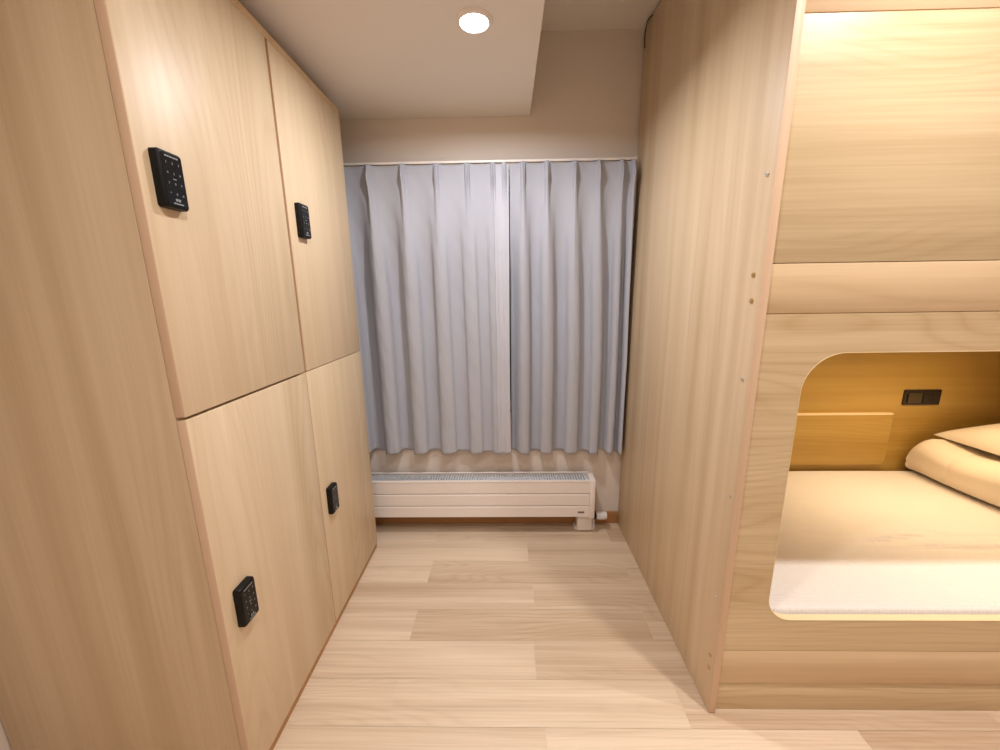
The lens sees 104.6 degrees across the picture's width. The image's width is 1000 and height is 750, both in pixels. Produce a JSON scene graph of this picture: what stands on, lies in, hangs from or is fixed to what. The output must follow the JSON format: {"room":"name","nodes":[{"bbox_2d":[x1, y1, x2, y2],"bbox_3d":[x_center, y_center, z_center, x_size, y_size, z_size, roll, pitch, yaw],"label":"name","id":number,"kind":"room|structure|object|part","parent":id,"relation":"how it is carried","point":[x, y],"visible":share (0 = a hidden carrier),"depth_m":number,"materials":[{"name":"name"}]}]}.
{"room":"dormitory","nodes":[
{"label":"dormitory","id":0,"kind":"room"},
{"bbox_2d":[0,718,11,749],"bbox_3d":[-1.391,0.051,0.225,0.100,2.444,3.972,-1,12,1],"label":"wall","id":1,"kind":"structure","parent":0,"point":[4,742],"depth_m":1.02,"materials":[{"name":"paint"}]},
{"bbox_2d":[238,0,544,119],"bbox_3d":[-0.625,-0.980,-0.038,1.461,0.338,3.712,-1,12,1],"label":"ceiling","id":2,"kind":"structure","parent":1,"relation":"attached to","point":[372,59],"depth_m":1.32,"materials":[{"name":"paint"}]},
{"bbox_2d":[456,7,492,33],"bbox_3d":[-0.078,-1.064,1.166,0.112,0.012,0.112,-1,12,1],"label":"recessed light","id":3,"kind":"object","parent":2,"relation":"in","point":[473,20],"visible":1,"depth_m":1.15,"materials":[{"name":"white glass"}]},
{"bbox_2d":[340,28,644,521],"bbox_3d":[0.734,-0.365,2.049,4.085,2.444,0.160,-1,12,1],"label":"wall","id":4,"kind":"structure","parent":0,"point":[586,103],"depth_m":1.82,"materials":[{"name":"paint"}]},
{"bbox_2d":[343,156,636,166],"bbox_3d":[-0.175,-0.982,1.812,1.600,0.040,0.078,-1,12,1],"label":"rail","id":5,"kind":"object","parent":4,"relation":"attached to","point":[610,158],"visible":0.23,"depth_m":1.77,"materials":[{"name":"white metal"}]},
{"bbox_2d":[344,162,510,454],"bbox_3d":[-0.458,-0.270,1.938,1.015,1.430,0.117,-1,12,1],"label":"curtain","id":6,"kind":"object","parent":5,"relation":"hanging from","point":[430,243],"visible":0.77,"depth_m":1.92,"materials":[{"name":"grey fabric"}]},
{"bbox_2d":[510,159,637,454],"bbox_3d":[0.348,-0.277,1.927,0.588,1.436,0.109,-1,12,1],"label":"curtain","id":7,"kind":"object","parent":5,"relation":"hanging from","point":[572,223],"visible":1,"depth_m":1.91,"materials":[{"name":"grey fabric"}]},
{"bbox_2d":[375,511,617,523],"bbox_3d":[-0.311,0.823,2.232,1.966,0.072,0.012,-1,12,1],"label":"baseboard","id":8,"kind":"structure","parent":4,"relation":"attached to","point":[612,516],"depth_m":2.22,"materials":[{"name":"brown wood"}]},
{"bbox_2d":[509,190,510,409],"bbox_3d":[-0.174,-0.363,2.060,1.540,1.140,0.050,-1,12,1],"label":"window","id":9,"kind":"structure","parent":4,"relation":"in","point":[509,190],"depth_m":2.05,"materials":[{"name":"white glass"}]},
{"bbox_2d":[541,0,660,30],"bbox_3d":[0.684,-1.213,-0.079,4.285,0.100,3.972,-1,12,1],"label":"ceiling","id":10,"kind":"structure","parent":0,"point":[558,15],"depth_m":1.63,"materials":[{"name":"paint"}]},
{"bbox_2d":[273,522,999,749],"bbox_3d":[0.718,1.257,0.414,4.085,0.050,3.712,-1,12,1],"label":"floor","id":11,"kind":"structure","parent":0,"point":[451,636],"depth_m":1.36,"materials":[{"name":"brown wood"}]},
{"bbox_2d":[0,0,376,749],"bbox_3d":[-0.982,0.006,1.337,0.667,2.060,1.015,-1,12,1],"label":"tall cabinet","id":12,"kind":"object","parent":11,"relation":"on","point":[188,524],"visible":1,"depth_m":0.92,"materials":[{"name":"brown wood"}]},
{"bbox_3d":[-1.011,0.108,0.857,0.624,2.060,0.031,-1,12,1],"label":"panel","id":13,"kind":"part","parent":12,"relation":"part of","materials":[{"name":"brown wood"}]},
{"bbox_3d":[-0.690,-0.444,0.975,0.022,0.990,0.502,-1,12,1],"label":"door","id":14,"kind":"part","parent":12,"relation":"part of","materials":[{"name":"brown wood"}]},
{"bbox_3d":[-0.677,0.542,1.186,0.022,1.014,0.507,-1,12,1],"label":"door","id":15,"kind":"part","parent":12,"relation":"part of","materials":[{"name":"brown wood"}]},
{"bbox_3d":[-0.682,-0.550,1.478,0.022,0.992,0.498,-1,12,1],"label":"door","id":16,"kind":"part","parent":12,"relation":"part of","materials":[{"name":"brown wood"}]},
{"bbox_3d":[-0.668,0.435,1.684,0.022,1.016,0.502,-1,12,1],"label":"door","id":17,"kind":"part","parent":12,"relation":"part of","materials":[{"name":"brown wood"}]},
{"bbox_2d":[371,471,606,529],"bbox_3d":[-0.160,0.709,2.138,1.500,0.332,0.107,-1,12,1],"label":"radiator","id":18,"kind":"object","parent":11,"relation":"on","point":[515,493],"visible":0.84,"depth_m":2.08,"materials":[{"name":"white metal"}]},
{"bbox_2d":[371,473,587,480],"bbox_3d":[-0.197,0.648,2.128,1.352,0.186,0.074,-1,12,1],"label":"grille","id":19,"kind":"object","parent":18,"relation":"attached to","point":[375,476],"depth_m":2.13,"materials":[{"name":"grey metal"}]},
{"bbox_3d":[-0.196,0.640,2.163,1.372,0.206,0.012,-1,12,1],"label":"panel","id":20,"kind":"part","parent":18,"relation":"part of","materials":[{"name":"white metal"}]},
{"bbox_3d":[-0.194,0.568,2.064,1.382,0.006,0.014,-1,12,1],"label":"rail","id":21,"kind":"part","parent":18,"relation":"part of","materials":[{"name":"white metal"}]},
{"bbox_3d":[0.562,0.779,2.144,0.058,0.043,0.043,-1,12,1],"label":"knob","id":22,"kind":"part","parent":18,"relation":"part of","materials":[{"name":"white plastic"}]},
{"bbox_2d":[618,0,999,712],"bbox_3d":[1.700,-0.240,1.441,2.112,2.425,1.021,-1,12,1],"label":"bunk bed","id":23,"kind":"object","parent":11,"relation":"on","point":[815,271],"visible":0.98,"depth_m":1.10,"materials":[{"name":"brown wood"}]},
{"bbox_2d":[644,15,652,47],"bbox_3d":[0.638,-1.475,1.657,0.014,0.092,0.080,-3,12,-11],"label":"cable","id":24,"kind":"object","parent":23,"relation":"hanging from","point":[651,15],"visible":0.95,"depth_m":1.68,"materials":[{"name":"brown plastic"}]},
{"bbox_3d":[0.658,-0.231,1.461,0.020,2.423,1.020,-1,12,1],"label":"panel","id":25,"kind":"part","parent":23,"relation":"part of","materials":[{"name":"brown wood"}]},
{"bbox_2d":[769,471,999,614],"bbox_3d":[1.709,0.665,1.622,2.050,0.135,0.934,-1,12,1],"label":"mattress","id":26,"kind":"object","parent":23,"relation":"on","point":[850,542],"visible":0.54,"depth_m":1.44,"materials":[{"name":"white fabric"}]},
{"bbox_2d":[905,439,999,506],"bbox_3d":[2.412,0.490,1.571,0.616,0.215,0.890,-1,12,1],"label":"duvet","id":27,"kind":"object","parent":26,"relation":"on","point":[969,470],"visible":0.88,"depth_m":1.81,"materials":[{"name":"fabric"}]},
{"bbox_2d":[934,423,999,455],"bbox_3d":[2.462,0.314,1.611,0.505,0.130,0.705,-1,12,1],"label":"pillow","id":28,"kind":"object","parent":27,"relation":"on","point":[986,438],"visible":1,"depth_m":1.82,"materials":[{"name":"fabric"}]},
{"bbox_2d":[907,393,922,402],"bbox_3d":[2.120,0.118,1.974,0.068,0.053,0.005,-1,12,1],"label":"switch","id":29,"kind":"object","parent":23,"relation":"attached to","point":[911,397],"depth_m":1.97,"materials":[{"name":"grey plastic"}]},
{"bbox_3d":[2.159,0.114,1.978,0.184,0.080,0.006,-1,12,1],"label":"socket plate","id":30,"kind":"part","parent":23,"relation":"part of","materials":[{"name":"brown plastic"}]},
{"bbox_2d":[922,392,938,402],"bbox_3d":[2.200,0.116,1.973,0.072,0.057,0.003,-1,12,1],"label":"socket","id":31,"kind":"object","parent":23,"relation":"attached to","point":[927,397],"depth_m":1.97,"materials":[{"name":"brown plastic"}]}
]}

